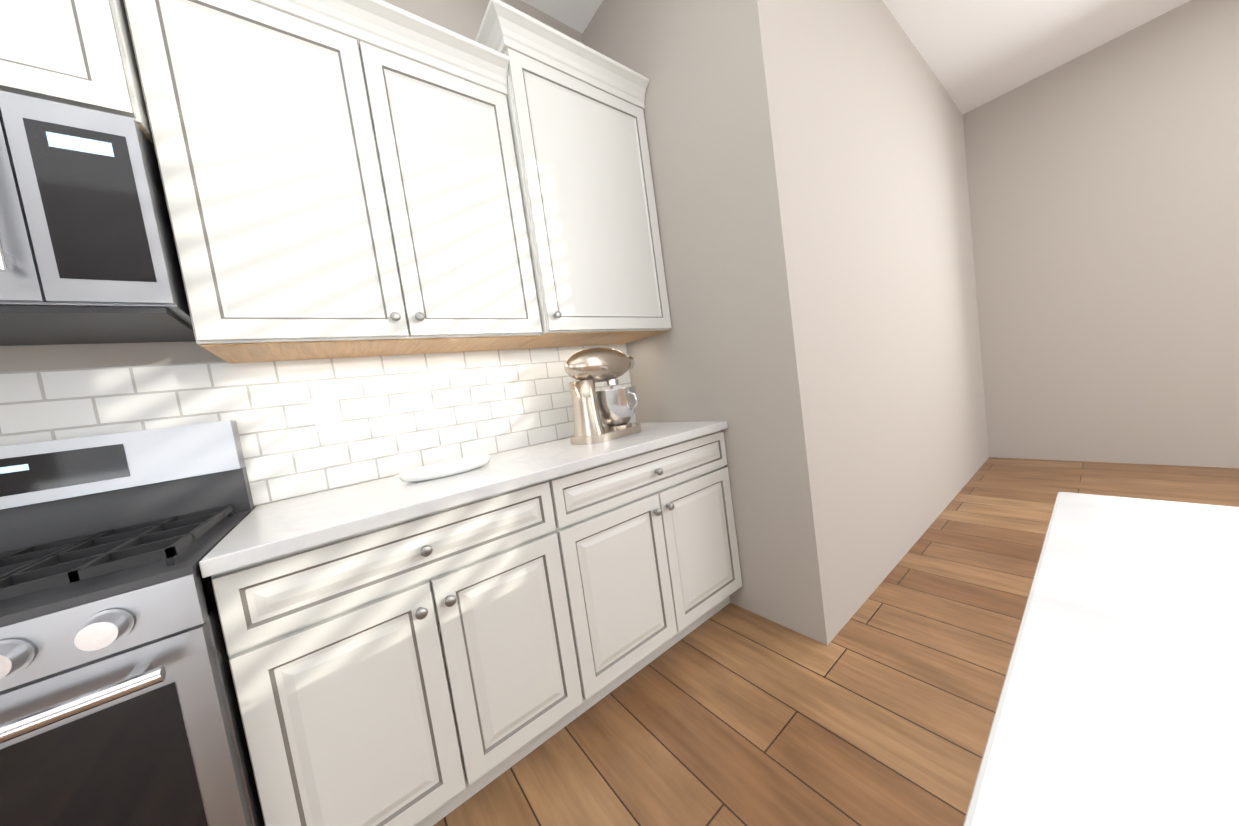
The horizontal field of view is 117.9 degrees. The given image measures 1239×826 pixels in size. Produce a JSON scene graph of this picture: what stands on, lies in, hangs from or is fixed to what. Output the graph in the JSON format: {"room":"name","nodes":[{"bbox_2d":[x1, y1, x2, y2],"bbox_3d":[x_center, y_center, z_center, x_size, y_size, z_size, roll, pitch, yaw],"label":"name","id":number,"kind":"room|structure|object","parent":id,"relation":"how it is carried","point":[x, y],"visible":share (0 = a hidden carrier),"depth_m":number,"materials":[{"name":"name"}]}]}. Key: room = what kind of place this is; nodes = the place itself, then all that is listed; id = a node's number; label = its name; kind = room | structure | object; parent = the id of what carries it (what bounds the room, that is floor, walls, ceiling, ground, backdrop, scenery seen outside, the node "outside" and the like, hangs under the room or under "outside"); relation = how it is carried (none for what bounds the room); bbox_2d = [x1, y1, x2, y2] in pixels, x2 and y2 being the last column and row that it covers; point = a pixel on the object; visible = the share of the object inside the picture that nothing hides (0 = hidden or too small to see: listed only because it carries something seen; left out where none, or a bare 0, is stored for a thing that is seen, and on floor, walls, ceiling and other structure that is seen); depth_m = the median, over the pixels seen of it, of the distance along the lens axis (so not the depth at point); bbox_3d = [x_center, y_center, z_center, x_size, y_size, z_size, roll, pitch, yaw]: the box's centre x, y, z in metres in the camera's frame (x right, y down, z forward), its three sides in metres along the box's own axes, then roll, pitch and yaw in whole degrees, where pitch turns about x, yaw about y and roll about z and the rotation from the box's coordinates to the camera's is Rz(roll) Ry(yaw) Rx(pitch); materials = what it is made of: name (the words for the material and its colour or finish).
{"room":"kitchen","nodes":[
{"label":"kitchen","id":0,"kind":"room"},
{"bbox_2d":[0,0,632,512],"bbox_3d":[-3.874,0.158,-0.709,10.000,3.120,0.120,-11,5,-37],"label":"wall","id":1,"kind":"structure","parent":0,"point":[464,18],"depth_m":1.13,"materials":[{"name":"beige paint"}]},
{"bbox_2d":[0,0,151,131],"bbox_3d":[-1.567,-0.942,0.761,0.760,0.660,0.390,-11,5,-37],"label":"upper cabinet","id":2,"kind":"object","parent":1,"relation":"attached to","point":[79,53],"depth_m":0.81,"materials":[{"name":"white paint"}]},
{"bbox_2d":[0,91,195,345],"bbox_3d":[-1.473,-0.394,0.775,0.750,0.436,0.445,-11,5,-37],"label":"microwave","id":3,"kind":"object","parent":2,"relation":"attached to","point":[88,253],"visible":0.96,"depth_m":0.81,"materials":[{"name":"silver metal"}]},
{"bbox_2d":[0,344,636,505],"bbox_3d":[-1.550,0.131,0.971,4.115,0.476,0.007,-11,5,-37],"label":"tile backsplash","id":4,"kind":"structure","parent":1,"relation":"attached to","point":[398,414],"depth_m":1.33,"materials":[{"name":"white tile"}]},
{"bbox_2d":[311,397,341,430],"bbox_3d":[-1.054,0.003,1.343,0.072,0.115,0.006,-11,5,-37],"label":"electrical outlet","id":5,"kind":"object","parent":4,"relation":"attached to","point":[326,413],"visible":1,"depth_m":1.34,"materials":[{"name":"white plastic"}]},
{"bbox_2d":[124,0,547,362],"bbox_3d":[-0.848,-0.695,1.319,0.955,0.920,0.350,-11,5,-37],"label":"upper cabinet","id":6,"kind":"object","parent":1,"relation":"attached to","point":[328,193],"depth_m":1.10,"materials":[{"name":"white paint"}]},
{"bbox_2d":[472,8,671,348],"bbox_3d":[-0.204,-0.943,1.792,0.696,1.170,0.390,-11,5,-37],"label":"upper cabinet","id":7,"kind":"object","parent":1,"relation":"attached to","point":[583,164],"depth_m":1.59,"materials":[{"name":"white paint"}]},
{"bbox_2d":[583,0,801,633],"bbox_3d":[0.321,-0.602,1.857,0.100,3.120,0.900,-11,5,-37],"label":"wall","id":8,"kind":"structure","parent":0,"point":[706,357],"depth_m":1.66,"materials":[{"name":"beige paint"}]},
{"bbox_2d":[433,457,1238,825],"bbox_3d":[-0.020,1.348,-2.622,13.400,0.060,7.900,-11,5,-37],"label":"floor","id":9,"kind":"structure","parent":0,"point":[879,709],"depth_m":1.25,"materials":[{"name":"brown wood"}]},
{"bbox_2d":[0,420,264,825],"bbox_3d":[-1.232,0.663,0.725,0.760,1.200,0.719,-11,5,-37],"label":"range","id":10,"kind":"object","parent":9,"relation":"on","point":[119,705],"visible":0.94,"depth_m":0.68,"materials":[{"name":"silver metal"}]},
{"bbox_2d":[211,478,590,825],"bbox_3d":[-0.646,0.708,1.240,0.753,0.880,0.628,-11,5,-37],"label":"base cabinet","id":11,"kind":"object","parent":9,"relation":"on","point":[431,669],"depth_m":0.94,"materials":[{"name":"white paint"}]},
{"bbox_2d":[199,421,727,577],"bbox_3d":[-0.350,0.188,1.470,1.653,0.034,0.653,-11,5,-37],"label":"countertop","id":12,"kind":"structure","parent":11,"relation":"on","point":[262,532],"depth_m":1.01,"materials":[{"name":"stone"}]},
{"bbox_2d":[397,455,490,481],"bbox_3d":[-0.613,0.199,1.331,0.315,0.034,0.180,-11,5,-37],"label":"dish","id":13,"kind":"object","parent":12,"relation":"on","point":[443,469],"visible":1,"depth_m":1.29,"materials":[{"name":"white ceramic"}]},
{"bbox_2d":[564,347,640,444],"bbox_3d":[-0.061,-0.097,1.727,0.413,0.415,0.262,-11,5,-37],"label":"stand mixer","id":14,"kind":"object","parent":12,"relation":"on","point":[613,410],"visible":1,"depth_m":1.64,"materials":[{"name":"beige"}]},
{"bbox_2d":[555,431,742,706],"bbox_3d":[0.002,0.584,1.735,0.898,0.880,0.628,-11,5,-37],"label":"base cabinet","id":15,"kind":"object","parent":9,"relation":"on","point":[653,554],"depth_m":1.43,"materials":[{"name":"white paint"}]},
{"bbox_3d":[0.656,0.636,-0.462,1.130,0.880,1.520,-11,5,-37],"label":"cabinet","id":16,"kind":"object","parent":9,"relation":"on","visible":0},
{"bbox_2d":[963,492,1238,825],"bbox_3d":[0.604,0.181,-0.482,1.160,0.034,1.580,-11,5,-37],"label":"countertop","id":17,"kind":"structure","parent":16,"relation":"on","point":[1118,703],"depth_m":0.22,"materials":[{"name":"stone"}]},
{"bbox_2d":[521,0,1189,113],"bbox_3d":[-0.463,-1.794,-2.827,13.400,0.060,7.900,-11,5,-37],"label":"ceiling","id":18,"kind":"structure","parent":0,"point":[974,54],"depth_m":2.50,"materials":[{"name":"white paint"}]},
{"bbox_2d":[731,0,988,644],"bbox_3d":[1.958,-0.874,2.480,3.500,3.120,0.100,-11,5,-37],"label":"wall","id":19,"kind":"structure","parent":0,"point":[854,125],"depth_m":1.79,"materials":[{"name":"beige paint"}]},
{"bbox_2d":[963,0,1238,467],"bbox_3d":[5.313,-1.239,0.831,0.100,3.120,6.600,-11,5,-37],"label":"wall","id":20,"kind":"structure","parent":0,"point":[1103,183],"depth_m":2.81,"materials":[{"name":"beige paint"}]}
]}

